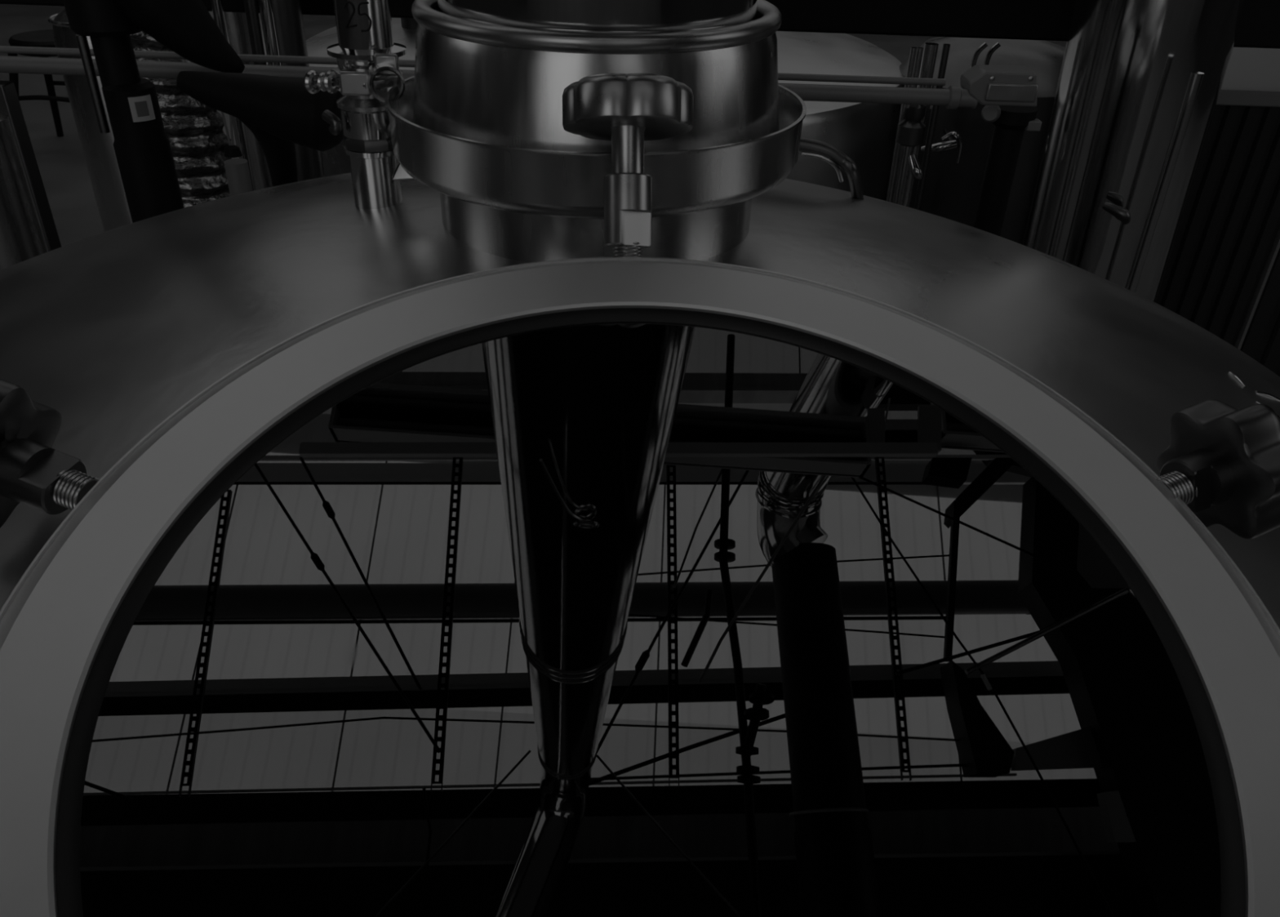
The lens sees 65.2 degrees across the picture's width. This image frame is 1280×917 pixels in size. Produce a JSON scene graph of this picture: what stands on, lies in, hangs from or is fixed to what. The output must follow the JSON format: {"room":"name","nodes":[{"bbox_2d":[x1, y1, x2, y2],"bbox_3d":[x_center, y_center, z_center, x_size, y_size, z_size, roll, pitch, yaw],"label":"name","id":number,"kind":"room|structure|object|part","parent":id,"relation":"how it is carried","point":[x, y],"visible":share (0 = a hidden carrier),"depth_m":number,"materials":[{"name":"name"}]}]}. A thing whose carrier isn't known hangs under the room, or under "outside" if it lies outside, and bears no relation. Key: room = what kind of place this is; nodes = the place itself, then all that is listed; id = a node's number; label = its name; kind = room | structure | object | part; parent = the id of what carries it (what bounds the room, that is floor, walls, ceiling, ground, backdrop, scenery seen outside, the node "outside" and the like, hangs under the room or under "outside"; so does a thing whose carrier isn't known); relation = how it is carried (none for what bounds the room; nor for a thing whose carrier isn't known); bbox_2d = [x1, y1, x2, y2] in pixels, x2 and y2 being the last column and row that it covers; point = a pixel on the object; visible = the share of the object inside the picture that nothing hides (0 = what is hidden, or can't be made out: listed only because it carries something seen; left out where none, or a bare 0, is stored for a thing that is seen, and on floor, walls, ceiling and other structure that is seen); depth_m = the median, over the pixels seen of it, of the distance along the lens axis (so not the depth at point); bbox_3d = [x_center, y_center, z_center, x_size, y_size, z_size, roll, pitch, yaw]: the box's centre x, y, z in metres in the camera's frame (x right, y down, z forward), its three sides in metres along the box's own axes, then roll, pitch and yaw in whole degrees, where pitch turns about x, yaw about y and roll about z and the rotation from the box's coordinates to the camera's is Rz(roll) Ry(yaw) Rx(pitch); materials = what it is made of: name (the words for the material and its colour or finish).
{"room":"processing plant","nodes":[
{"label":"processing plant","id":0,"kind":"room"},
{"bbox_2d":[0,45,950,106],"bbox_3d":[-1.766,-0.602,1.436,4.451,0.034,0.028,2,32,0],"label":"pipe","id":1,"kind":"object","parent":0,"point":[12,64],"visible":0.31,"depth_m":1.43,"materials":[{"name":"grey metal"}]},
{"bbox_2d":[945,64,1038,109],"bbox_3d":[0.505,-0.531,1.438,0.126,0.055,0.062,2,32,0],"label":"box","id":2,"kind":"object","parent":1,"relation":"attached to","point":[984,84],"visible":0.97,"depth_m":1.42,"materials":[{"name":"grey metal"}]},
{"bbox_3d":[0.525,-0.518,1.415,0.070,0.024,0.008,2,32,0],"label":"plate","id":3,"kind":"part","parent":2,"relation":"part of","materials":[{"name":"metal"}]},
{"bbox_2d":[0,4,1066,246],"bbox_3d":[-0.013,0.375,2.308,14.000,0.100,15.500,2,32,0],"label":"floor","id":4,"kind":"structure","parent":0,"point":[61,162],"depth_m":5.48,"materials":[{"name":"concrete"}]},
{"bbox_2d":[0,111,48,270],"bbox_3d":[-1.137,-0.130,1.954,0.110,1.065,0.110,2,32,0],"label":"steel post","id":5,"kind":"object","parent":4,"relation":"on","point":[22,237],"visible":0.1,"depth_m":1.74,"materials":[{"name":"grey metal"}]},
{"bbox_2d":[0,80,61,251],"bbox_3d":[-1.227,-0.263,2.168,0.040,1.055,0.040,2,32,0],"label":"table leg","id":6,"kind":"object","parent":4,"relation":"on","point":[10,104],"visible":0.28,"depth_m":1.96,"materials":[{"name":"metal"}]},
{"bbox_2d":[8,29,69,137],"bbox_3d":[-2.900,-1.843,5.051,0.452,0.551,0.451,2,32,0],"label":"bar stool","id":7,"kind":"object","parent":4,"relation":"on","point":[39,38],"visible":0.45,"depth_m":4.87,"materials":[{"name":"black paint"}]},
{"bbox_3d":[-3.074,-1.740,4.922,0.148,0.505,0.039,-24,41,-35],"label":"leg","id":8,"kind":"part","parent":7,"relation":"part of","materials":[{"name":"black paint"}]},
{"bbox_3d":[-2.893,-2.046,4.923,0.369,0.070,0.369,2,32,0],"label":"seat","id":9,"kind":"part","parent":7,"relation":"part of","materials":[{"name":"black paint"}]},
{"bbox_3d":[-3.067,-1.919,5.205,0.148,0.505,0.039,28,41,35],"label":"leg","id":10,"kind":"part","parent":7,"relation":"part of","materials":[{"name":"black paint"}]},
{"bbox_2d":[48,8,132,231],"bbox_3d":[-1.476,-0.814,2.949,0.252,1.096,0.252,2,32,0],"label":"post","id":11,"kind":"object","parent":4,"relation":"on","point":[98,148],"visible":0.23,"depth_m":2.77,"materials":[{"name":"grey metal"}]},
{"bbox_3d":[-1.462,-1.235,2.683,0.230,0.100,0.230,2,32,0],"label":"lid","id":12,"kind":"part","parent":11,"relation":"part of","materials":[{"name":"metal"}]},
{"bbox_2d":[62,0,184,222],"bbox_3d":[-0.670,-0.201,1.450,0.084,1.750,0.084,2,32,0],"label":"post","id":13,"kind":"object","parent":4,"relation":"on","point":[141,144],"visible":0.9,"depth_m":1.27,"materials":[{"name":"black metal"}]},
{"bbox_2d":[112,0,244,73],"bbox_3d":[-0.580,-0.558,1.222,0.167,0.164,0.100,2,32,0],"label":"hose","id":14,"kind":"object","parent":13,"relation":"attached to","point":[187,28],"visible":0.93,"depth_m":1.22,"materials":[{"name":"black rubber"}]},
{"bbox_2d":[130,30,231,207],"bbox_3d":[-0.867,-0.349,2.047,0.163,1.350,0.164,13,34,17],"label":"duct","id":15,"kind":"object","parent":4,"relation":"on","point":[193,129],"visible":0.09,"depth_m":1.84,"materials":[{"name":"grey metal"}]},
{"bbox_2d":[208,11,239,158],"bbox_3d":[-1.713,-1.574,4.012,0.400,1.230,0.400,2,32,0],"label":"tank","id":16,"kind":"object","parent":4,"relation":"on","point":[226,116],"visible":0.02,"depth_m":3.96,"materials":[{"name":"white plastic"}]},
{"bbox_2d":[210,0,255,191],"bbox_3d":[-0.876,-0.509,2.300,0.022,1.350,0.022,2,32,0],"label":"pipe","id":17,"kind":"object","parent":4,"relation":"on","point":[216,5],"visible":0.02,"depth_m":2.16,"materials":[{"name":"metal"}]},
{"bbox_2d":[223,158,253,195],"bbox_3d":[-0.737,-0.120,2.046,0.040,0.972,0.040,2,32,0],"label":"tube","id":18,"kind":"object","parent":4,"relation":"on","point":[237,170],"visible":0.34,"depth_m":1.79,"materials":[{"name":"grey metal"}]},
{"bbox_2d":[221,111,242,157],"bbox_3d":[-0.708,-0.600,1.706,0.032,0.166,0.030,26,39,33],"label":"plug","id":19,"kind":"object","parent":18,"relation":"attached to","point":[232,150],"visible":0.52,"depth_m":1.74,"materials":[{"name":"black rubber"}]},
{"bbox_3d":[-0.716,-0.608,1.702,0.014,0.150,0.004,2,32,0],"label":"cord","id":20,"kind":"part","parent":19,"relation":"part of","materials":[{"name":"grey metal"}]},
{"bbox_3d":[-0.698,-0.607,1.702,0.022,0.150,0.004,2,32,0],"label":"cord","id":21,"kind":"part","parent":19,"relation":"part of","materials":[{"name":"grey metal"}]},
{"bbox_2d":[212,11,272,190],"bbox_3d":[-0.988,-0.727,2.639,0.110,1.350,0.110,2,32,0],"label":"pipe","id":22,"kind":"object","parent":4,"relation":"on","point":[236,22],"visible":0.08,"depth_m":2.44,"materials":[{"name":"metal"}]},
{"bbox_2d":[243,0,266,65],"bbox_3d":[-0.772,-0.452,2.216,0.024,1.350,0.024,2,32,0],"label":"pipe","id":23,"kind":"object","parent":4,"relation":"on","point":[250,6],"visible":0.02,"depth_m":1.96,"materials":[{"name":"metal"}]},
{"bbox_2d":[259,0,298,181],"bbox_3d":[-0.708,-0.396,2.131,0.020,1.350,0.020,2,32,0],"label":"pipe","id":24,"kind":"object","parent":4,"relation":"on","point":[265,5],"visible":0.02,"depth_m":1.87,"materials":[{"name":"metal"}]},
{"bbox_2d":[257,0,324,181],"bbox_3d":[-0.731,-0.477,2.258,0.080,1.350,0.080,2,32,0],"label":"pipe","id":25,"kind":"object","parent":4,"relation":"on","point":[287,14],"visible":0.02,"depth_m":2.00,"materials":[{"name":"metal"}]},
{"bbox_2d":[306,17,905,200],"bbox_3d":[-0.120,-0.855,3.130,1.751,1.092,1.751,2,32,0],"label":"tank","id":26,"kind":"object","parent":4,"relation":"on","point":[865,132],"visible":0.06,"depth_m":2.59,"materials":[{"name":"metal"}]},
{"bbox_2d":[0,172,1279,628],"bbox_3d":[-0.074,0.331,1.096,1.450,1.265,1.450,2,32,0],"label":"tank","id":27,"kind":"object","parent":4,"relation":"on","point":[114,331],"depth_m":0.75,"materials":[{"name":"metal"}]},
{"bbox_3d":[-0.327,-0.002,0.497,0.040,0.077,0.080,11,33,14],"label":"star handle","id":28,"kind":"part","parent":27,"relation":"part of","materials":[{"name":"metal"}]},
{"bbox_3d":[-0.309,-0.001,0.497,0.083,0.078,0.081,2,32,0],"label":"clamp knob","id":29,"kind":"part","parent":27,"relation":"part of","materials":[{"name":"black plastic"}]},
{"bbox_2d":[176,71,342,186],"bbox_3d":[-0.529,-0.365,1.390,0.178,0.384,0.467,-16,36,-26],"label":"rubber elbow","id":30,"kind":"object","parent":27,"relation":"attached to","point":[279,112],"visible":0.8,"depth_m":1.16,"materials":[{"name":"black rubber"}]},
{"bbox_2d":[303,0,413,208],"bbox_3d":[-0.210,-0.438,0.721,0.096,0.544,0.084,2,32,0],"label":"valve","id":31,"kind":"object","parent":27,"relation":"attached to","point":[366,54],"visible":0.95,"depth_m":0.80,"materials":[{"name":"metal"}]},
{"bbox_2d":[384,0,806,262],"bbox_3d":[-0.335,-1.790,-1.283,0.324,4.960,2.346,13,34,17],"label":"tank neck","id":32,"kind":"object","parent":27,"relation":"on","point":[477,122],"visible":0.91,"depth_m":0.67,"materials":[{"name":"metal"}]},
{"bbox_2d":[0,73,1279,916],"bbox_3d":[0.032,0.054,0.467,0.624,0.344,0.657,2,32,0],"label":"cover","id":33,"kind":"object","parent":27,"relation":"on","point":[618,586],"depth_m":0.45,"materials":[{"name":"metal"}]},
{"bbox_3d":[-0.008,-0.189,0.636,0.080,0.118,0.082,22,37,28],"label":"clamp knob","id":34,"kind":"part","parent":33,"relation":"part of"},
{"bbox_3d":[-0.007,-0.216,0.619,0.082,0.054,0.078,2,32,0],"label":"star handle","id":35,"kind":"part","parent":33,"relation":"part of","materials":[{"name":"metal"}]},
{"bbox_3d":[0.302,0.007,0.528,0.066,0.078,0.071,-11,35,-20],"label":"clamp knob","id":36,"kind":"part","parent":33,"relation":"part of","materials":[{"name":"black plastic"}]},
{"bbox_2d":[799,137,863,199],"bbox_3d":[0.188,-0.282,1.011,0.128,0.091,0.049,-11,35,-20],"label":"hose","id":37,"kind":"object","parent":27,"relation":"attached to","point":[826,152],"visible":0.71,"depth_m":0.98,"materials":[{"name":"metal"}]},
{"bbox_3d":[0.182,-0.289,0.992,0.046,0.030,0.008,-1,32,-5],"label":"cord","id":38,"kind":"part","parent":37,"relation":"part of","materials":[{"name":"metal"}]},
{"bbox_2d":[885,46,917,202],"bbox_3d":[0.534,-0.344,2.314,0.012,1.140,0.012,2,32,0],"label":"riser pipe","id":39,"kind":"object","parent":4,"relation":"on","point":[913,50],"visible":0.34,"depth_m":2.12,"materials":[{"name":"metal"}]},
{"bbox_2d":[891,47,923,204],"bbox_3d":[0.547,-0.344,2.314,0.012,1.140,0.012,2,32,0],"label":"riser pipe","id":40,"kind":"object","parent":4,"relation":"on","point":[920,50],"visible":0.34,"depth_m":2.12,"materials":[{"name":"metal"}]},
{"bbox_2d":[895,84,936,180],"bbox_3d":[0.564,-0.678,2.059,0.058,0.189,0.090,2,32,0],"label":"valve","id":41,"kind":"object","parent":40,"relation":"attached to","point":[910,132],"visible":0.83,"depth_m":2.06,"materials":[{"name":"metal"}]},
{"bbox_2d":[897,42,938,207],"bbox_3d":[0.582,-0.369,2.357,0.028,1.140,0.028,2,32,0],"label":"riser pipe","id":42,"kind":"object","parent":4,"relation":"on","point":[930,51],"visible":0.34,"depth_m":2.15,"materials":[{"name":"metal"}]},
{"bbox_2d":[913,43,950,210],"bbox_3d":[0.613,-0.368,2.357,0.014,1.140,0.014,2,32,0],"label":"riser pipe","id":43,"kind":"object","parent":4,"relation":"on","point":[944,55],"visible":0.34,"depth_m":2.14,"materials":[{"name":"metal"}]},
{"bbox_2d":[891,36,1065,244],"bbox_3d":[0.962,-0.684,2.921,0.520,1.091,0.616,2,32,0],"label":"tank","id":44,"kind":"object","parent":4,"relation":"on","point":[952,189],"visible":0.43,"depth_m":2.63,"materials":[{"name":"metal"}]},
{"bbox_2d":[920,127,962,163],"bbox_3d":[0.744,-0.798,2.513,0.104,0.090,0.194,2,32,0],"label":"valve","id":45,"kind":"object","parent":44,"relation":"attached to","point":[940,147],"visible":0.89,"depth_m":2.43,"materials":[{"name":"metal"}]},
{"bbox_3d":[0.758,-0.759,2.438,0.054,0.075,0.010,2,32,0],"label":"lever","id":46,"kind":"part","parent":45,"relation":"part of","materials":[{"name":"metal"}]},
{"bbox_3d":[0.811,-0.952,2.398,0.032,0.088,0.011,2,32,0],"label":"handle","id":47,"kind":"part","parent":44,"relation":"part of","materials":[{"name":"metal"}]},
{"bbox_3d":[0.841,-0.952,2.397,0.031,0.087,0.011,2,32,0],"label":"handle","id":48,"kind":"part","parent":44,"relation":"part of","materials":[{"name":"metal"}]},
{"bbox_2d":[973,105,1041,235],"bbox_3d":[0.536,-0.041,1.807,0.089,1.169,0.069,2,32,0],"label":"post","id":49,"kind":"object","parent":4,"relation":"on","point":[1011,122],"visible":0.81,"depth_m":1.53,"materials":[{"name":"metal"}]},
{"bbox_2d":[1022,0,1247,302],"bbox_3d":[1.042,-1.010,-0.363,0.415,5.164,3.853,0,32,-3],"label":"storage tank","id":50,"kind":"object","parent":4,"relation":"on","point":[1127,66],"visible":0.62,"depth_m":1.86,"materials":[{"name":"metal"}]},
{"bbox_2d":[1124,71,1204,293],"bbox_3d":[0.928,-0.158,2.009,0.020,1.174,0.020,2,32,0],"label":"pipe","id":51,"kind":"object","parent":4,"relation":"on","point":[1195,79],"visible":0.34,"depth_m":1.78,"materials":[{"name":"metal"}]},
{"bbox_2d":[1155,47,1279,376],"bbox_3d":[1.701,-0.660,2.987,0.767,1.024,0.942,2,32,0],"label":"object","id":52,"kind":"object","parent":4,"relation":"on","point":[1222,275],"visible":0.34,"depth_m":2.52,"materials":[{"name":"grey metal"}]},
{"bbox_3d":[1.834,-0.424,2.602,0.444,0.944,0.020,2,32,0],"label":"panel","id":53,"kind":"part","parent":52,"relation":"part of","materials":[{"name":"grey metal"}]},
{"bbox_2d":[0,4,1066,41],"bbox_3d":[0.246,-7.056,6.864,14.300,7.600,0.150,2,32,0],"label":"wall","id":54,"kind":"structure","parent":0,"point":[0,4],"depth_m":8.83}
]}

